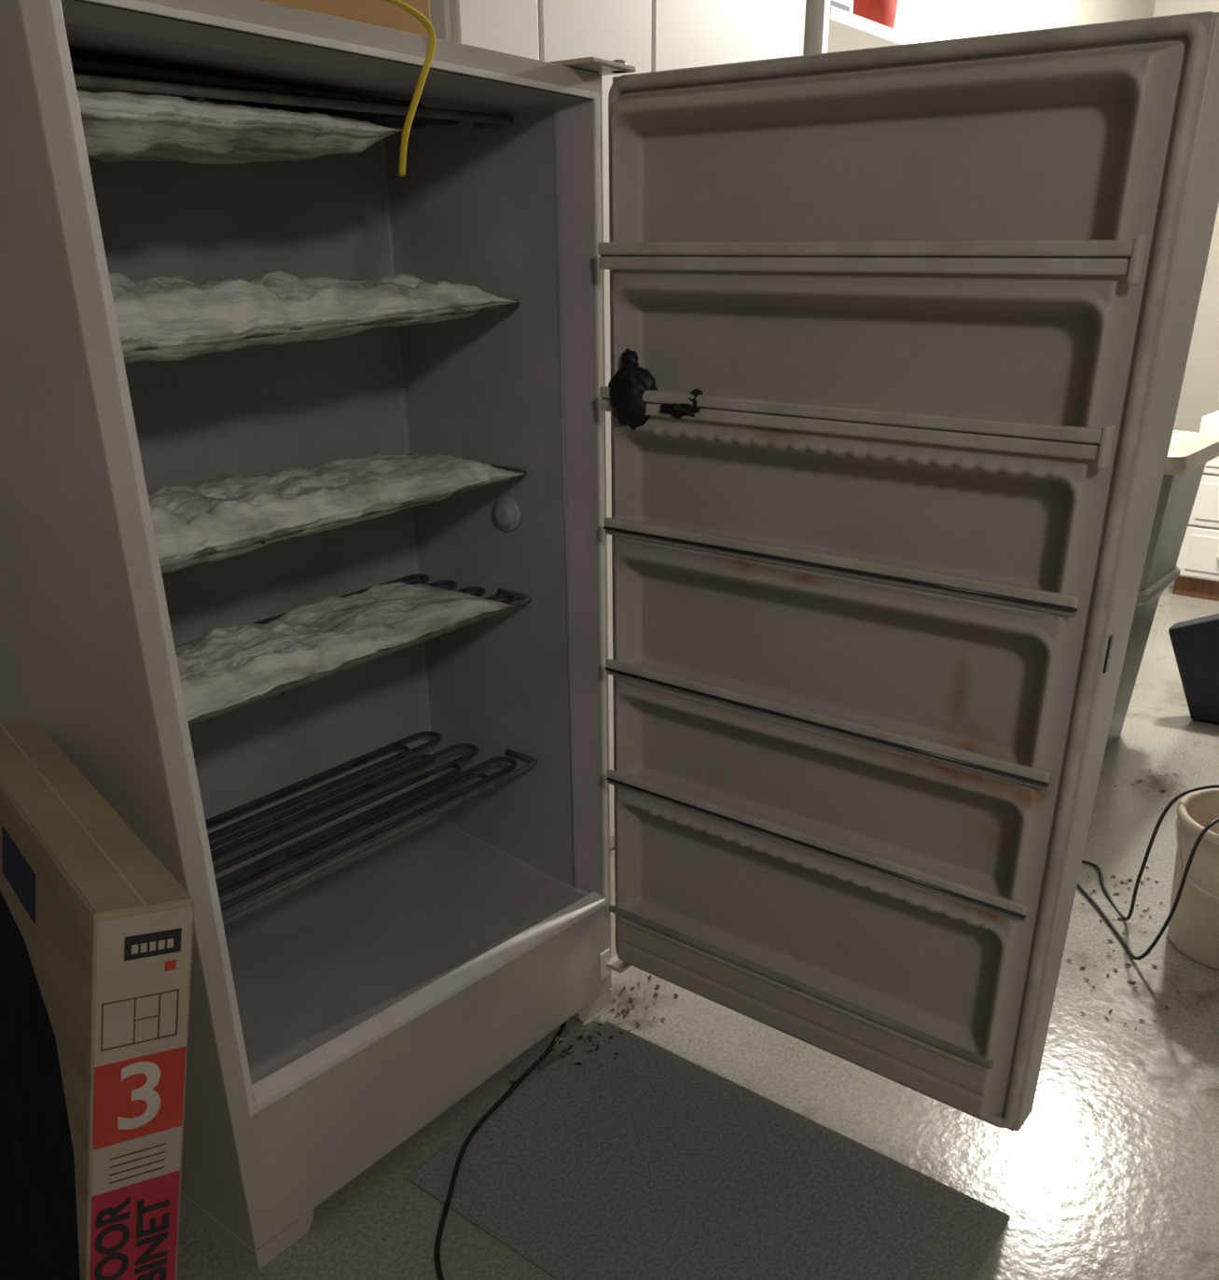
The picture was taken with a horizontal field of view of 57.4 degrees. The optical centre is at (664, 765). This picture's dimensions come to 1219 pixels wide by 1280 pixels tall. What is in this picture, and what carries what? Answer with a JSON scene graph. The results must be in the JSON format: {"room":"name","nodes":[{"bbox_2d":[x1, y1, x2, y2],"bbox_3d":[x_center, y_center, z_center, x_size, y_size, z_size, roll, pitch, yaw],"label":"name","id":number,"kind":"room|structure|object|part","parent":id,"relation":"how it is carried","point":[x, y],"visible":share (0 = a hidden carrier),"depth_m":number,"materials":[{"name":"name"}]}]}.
{"room":"garage","nodes":[
{"label":"garage","id":0,"kind":"room"},
{"bbox_2d":[176,580,1218,1279],"bbox_3d":[1.589,0.440,2.439,3.950,0.100,7.200,17,29,33],"label":"floor","id":1,"kind":"structure","parent":0,"point":[1112,1172],"depth_m":1.94,"materials":[{"name":"paint"}]},
{"bbox_2d":[0,722,194,1279],"bbox_3d":[-0.721,0.407,1.320,0.241,0.782,0.578,-19,30,-37],"label":"carton","id":2,"kind":"object","parent":1,"relation":"on","point":[96,933],"visible":1,"depth_m":1.10,"materials":[{"name":"cardboard"}]},
{"bbox_2d":[0,890,80,1279],"bbox_3d":[-0.766,0.464,1.310,0.132,0.642,0.558,-19,30,-37],"label":"print","id":3,"kind":"object","parent":2,"relation":"attached to","point":[40,1010],"depth_m":1.20},
{"bbox_3d":[-0.541,0.536,1.133,0.133,0.273,0.002,-19,30,-37],"label":"crimson panel","id":4,"kind":"part","parent":2,"relation":"part of","materials":[{"name":"red cardboard"}]},
{"bbox_3d":[-0.504,0.319,1.068,0.098,0.104,0.002,-19,30,-37],"label":"red panel","id":5,"kind":"part","parent":2,"relation":"part of","materials":[{"name":"red cardboard"}]},
{"bbox_2d":[89,906,192,1279],"bbox_3d":[-0.535,0.499,1.122,0.234,0.770,0.001,-19,30,-37],"label":"print","id":6,"kind":"object","parent":2,"relation":"attached to","point":[141,957],"depth_m":1.06,"materials":[{"name":"paper"}]},
{"bbox_2d":[434,1021,566,1279],"bbox_3d":[-0.264,0.588,1.914,0.162,0.013,0.978,0,24,-1],"label":"power cord","id":7,"kind":"object","parent":1,"relation":"on","point":[544,1055],"visible":0.82,"depth_m":1.82,"materials":[{"name":"rubber"}]},
{"bbox_2d":[0,0,1218,1268],"bbox_3d":[-0.202,-0.127,1.586,1.410,1.591,0.974,17,29,33],"label":"freezer","id":8,"kind":"object","parent":1,"relation":"on","point":[305,527],"visible":0.99,"depth_m":1.58,"materials":[{"name":"metal"}]},
{"bbox_3d":[-0.451,-0.822,1.384,0.084,0.035,0.693,17,29,33],"label":"shelf rail","id":9,"kind":"part","parent":8,"relation":"part of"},
{"bbox_3d":[-0.453,-0.592,1.487,0.084,0.050,0.693,17,29,33],"label":"shelf rail","id":10,"kind":"part","parent":8,"relation":"part of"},
{"bbox_3d":[-0.330,-0.219,1.547,0.004,1.323,0.772,17,29,33],"label":"opening trim","id":11,"kind":"part","parent":8,"relation":"part of","materials":[{"name":"white plastic"}]},
{"bbox_2d":[261,0,431,36],"bbox_3d":[-0.516,-0.956,1.265,0.300,0.201,0.380,17,29,33],"label":"cardboard box","id":12,"kind":"object","parent":8,"relation":"on","point":[376,12],"visible":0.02,"depth_m":1.29,"materials":[{"name":"brown cardboard"}]},
{"bbox_3d":[-0.456,-0.365,1.588,0.084,0.037,0.693,17,29,33],"label":"shelf rail","id":13,"kind":"part","parent":8,"relation":"part of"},
{"bbox_3d":[-0.458,-0.172,1.674,0.084,0.036,0.693,17,29,33],"label":"shelf rail","id":14,"kind":"part","parent":8,"relation":"part of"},
{"bbox_3d":[-0.461,0.099,1.795,0.084,0.021,0.693,17,29,33],"label":"shelf rail","id":15,"kind":"part","parent":8,"relation":"part of","materials":[{"name":"black metal"}]},
{"bbox_2d":[382,0,436,176],"bbox_3d":[-0.327,-0.765,1.249,0.032,0.180,0.203,19,30,36],"label":"cord","id":16,"kind":"object","parent":8,"relation":"attached to","point":[427,24],"visible":1,"depth_m":1.29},
{"bbox_3d":[-0.342,0.352,1.807,0.024,0.059,0.749,17,29,33],"label":"threshold sill","id":17,"kind":"part","parent":8,"relation":"part of","materials":[{"name":"white plastic"}]},
{"bbox_3d":[-0.114,0.385,2.148,0.003,0.060,0.028,17,29,33],"label":"hinge plate","id":18,"kind":"part","parent":8,"relation":"part of","materials":[{"name":"white metal"}]},
{"bbox_2d":[608,347,703,430],"bbox_3d":[-0.009,-0.541,1.616,0.183,0.118,0.054,17,29,33],"label":"bag","id":19,"kind":"object","parent":8,"relation":"in","point":[628,386],"visible":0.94,"depth_m":1.62,"materials":[{"name":"plastic"}]},
{"bbox_3d":[0.194,0.353,1.844,0.730,0.012,0.010,17,29,33],"label":"door sill","id":20,"kind":"part","parent":8,"relation":"part of","materials":[{"name":"white plastic"}]},
{"bbox_3d":[0.199,0.116,1.727,0.742,0.004,0.004,17,29,33],"label":"door rail rod","id":21,"kind":"part","parent":8,"relation":"part of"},
{"bbox_3d":[0.200,0.107,1.728,0.742,0.015,0.010,17,29,33],"label":"door rail","id":22,"kind":"part","parent":8,"relation":"part of","materials":[{"name":"white plastic"}]},
{"bbox_3d":[0.201,-0.068,1.645,0.742,0.004,0.004,17,29,33],"label":"door rail rod","id":23,"kind":"part","parent":8,"relation":"part of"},
{"bbox_3d":[0.203,-0.077,1.647,0.742,0.015,0.010,17,29,33],"label":"door rail","id":24,"kind":"part","parent":8,"relation":"part of","materials":[{"name":"white plastic"}]},
{"bbox_3d":[0.203,-0.281,1.550,0.742,0.004,0.004,17,29,33],"label":"door rail rod","id":25,"kind":"part","parent":8,"relation":"part of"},
{"bbox_3d":[0.205,-0.291,1.551,0.742,0.015,0.010,17,29,33],"label":"door rail","id":26,"kind":"part","parent":8,"relation":"part of","materials":[{"name":"white plastic"}]},
{"bbox_3d":[0.577,-0.133,1.508,0.074,1.466,0.161,17,29,33],"label":"door handle trim","id":27,"kind":"part","parent":8,"relation":"part of","materials":[{"name":"metal"}]},
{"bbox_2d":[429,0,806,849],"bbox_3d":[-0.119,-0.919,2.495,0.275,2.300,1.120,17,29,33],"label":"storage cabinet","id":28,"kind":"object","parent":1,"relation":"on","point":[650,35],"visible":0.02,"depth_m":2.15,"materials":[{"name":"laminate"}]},
{"bbox_3d":[-0.288,-0.755,2.085,0.019,2.230,0.192,17,29,33],"label":"cabinet door","id":29,"kind":"part","parent":28,"relation":"part of","materials":[{"name":"white laminate"}]},
{"bbox_3d":[-0.131,-0.839,2.278,0.019,2.230,0.317,17,29,33],"label":"cabinet door","id":30,"kind":"part","parent":28,"relation":"part of","materials":[{"name":"white laminate"}]},
{"bbox_3d":[0.138,-0.985,2.611,0.019,2.230,0.572,17,29,33],"label":"cabinet door","id":31,"kind":"part","parent":28,"relation":"part of","materials":[{"name":"white laminate"}]},
{"bbox_2d":[405,1020,1010,1279],"bbox_3d":[0.060,0.675,1.739,0.800,0.006,0.507,17,29,33],"label":"floor mat","id":32,"kind":"object","parent":1,"relation":"on","point":[639,1164],"visible":1,"depth_m":1.75,"materials":[{"name":"grey rubber"}]},
{"bbox_2d":[509,751,1195,1190],"bbox_3d":[0.777,0.345,2.490,2.382,0.009,0.880,-13,28,-28],"label":"debris","id":33,"kind":"object","parent":1,"relation":"on","point":[562,1056],"visible":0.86,"depth_m":2.19,"materials":[{"name":"black plant"}]},
{"bbox_2d":[803,0,927,55],"bbox_3d":[0.799,-1.272,3.676,0.295,2.000,1.880,17,29,33],"label":"open shelf unit","id":34,"kind":"object","parent":1,"relation":"on","point":[828,28],"visible":0.03,"depth_m":2.67,"materials":[{"name":"white laminate"}]},
{"bbox_2d":[830,0,853,13],"bbox_3d":[0.329,-1.930,2.696,0.202,0.209,0.200,17,29,33],"label":"printed box","id":35,"kind":"object","parent":34,"relation":"on","point":[845,5],"visible":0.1,"depth_m":2.71,"materials":[{"name":"cardboard"}]},
{"bbox_2d":[852,0,898,28],"bbox_3d":[0.487,-1.984,2.870,0.240,0.168,0.240,17,29,33],"label":"tub","id":36,"kind":"object","parent":34,"relation":"on","point":[883,12],"visible":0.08,"depth_m":2.80,"materials":[{"name":"red plastic"}]},
{"bbox_2d":[1077,784,1218,959],"bbox_3d":[1.039,0.186,2.450,0.349,0.351,0.408,-21,32,-40],"label":"cable loop","id":37,"kind":"object","parent":1,"relation":"on","point":[1206,828],"visible":0.88,"depth_m":2.35,"materials":[{"name":"rubber"}]},
{"bbox_2d":[1104,430,1218,751],"bbox_3d":[1.254,-0.513,3.313,0.510,0.920,0.500,17,29,33],"label":"plastic storage bin","id":38,"kind":"object","parent":1,"relation":"on","point":[1189,454],"visible":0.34,"depth_m":3.10,"materials":[{"name":"white plastic"}]},
{"bbox_3d":[1.259,-0.905,3.138,0.510,0.060,0.500,17,29,33],"label":"lid","id":39,"kind":"part","parent":38,"relation":"part of","materials":[{"name":"beige plastic"}]},
{"bbox_2d":[1168,788,1218,970],"bbox_3d":[1.203,0.254,2.335,0.294,0.315,0.326,17,29,33],"label":"bucket","id":40,"kind":"object","parent":1,"relation":"on","point":[1193,929],"visible":0.95,"depth_m":2.31,"materials":[{"name":"plastic"}]},
{"bbox_3d":[1.151,0.202,2.229,0.281,0.100,0.140,17,29,33],"label":"bucket handle","id":41,"kind":"part","parent":40,"relation":"part of","materials":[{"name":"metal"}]},
{"bbox_2d":[1168,612,1218,724],"bbox_3d":[1.844,-0.388,3.473,0.496,0.574,0.122,12,26,24],"label":"storage bin","id":42,"kind":"object","parent":1,"relation":"on","point":[1195,643],"visible":1,"depth_m":3.55,"materials":[{"name":"plastic"}]},
{"bbox_2d":[1172,410,1218,600],"bbox_3d":[2.822,-1.099,4.841,0.940,0.780,0.604,17,29,33],"label":"drawer unit","id":43,"kind":"object","parent":1,"relation":"on","point":[1198,561],"visible":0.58,"depth_m":4.89,"materials":[{"name":"laminate"}]},
{"bbox_3d":[2.480,-0.908,4.852,0.455,0.215,0.020,17,29,33],"label":"drawer","id":44,"kind":"part","parent":43,"relation":"part of","materials":[{"name":"white laminate"}]},
{"bbox_3d":[2.482,-1.114,4.760,0.455,0.215,0.020,17,29,33],"label":"drawer","id":45,"kind":"part","parent":43,"relation":"part of","materials":[{"name":"white laminate"}]},
{"bbox_3d":[2.485,-1.319,4.668,0.455,0.215,0.020,17,29,33],"label":"drawer","id":46,"kind":"part","parent":43,"relation":"part of","materials":[{"name":"white laminate"}]},
{"bbox_2d":[893,0,1155,41],"bbox_3d":[0.053,-1.231,2.953,0.090,2.500,7.200,17,29,33],"label":"wall","id":47,"kind":"structure","parent":0,"point":[929,20],"depth_m":3.90,"materials":[{"name":"paint"}]},
{"bbox_2d":[1153,0,1218,432],"bbox_3d":[3.778,-1.920,4.595,3.950,2.500,0.100,17,29,33],"label":"wall","id":48,"kind":"structure","parent":0,"point":[1200,392],"depth_m":5.40,"materials":[{"name":"paint"}]}
]}

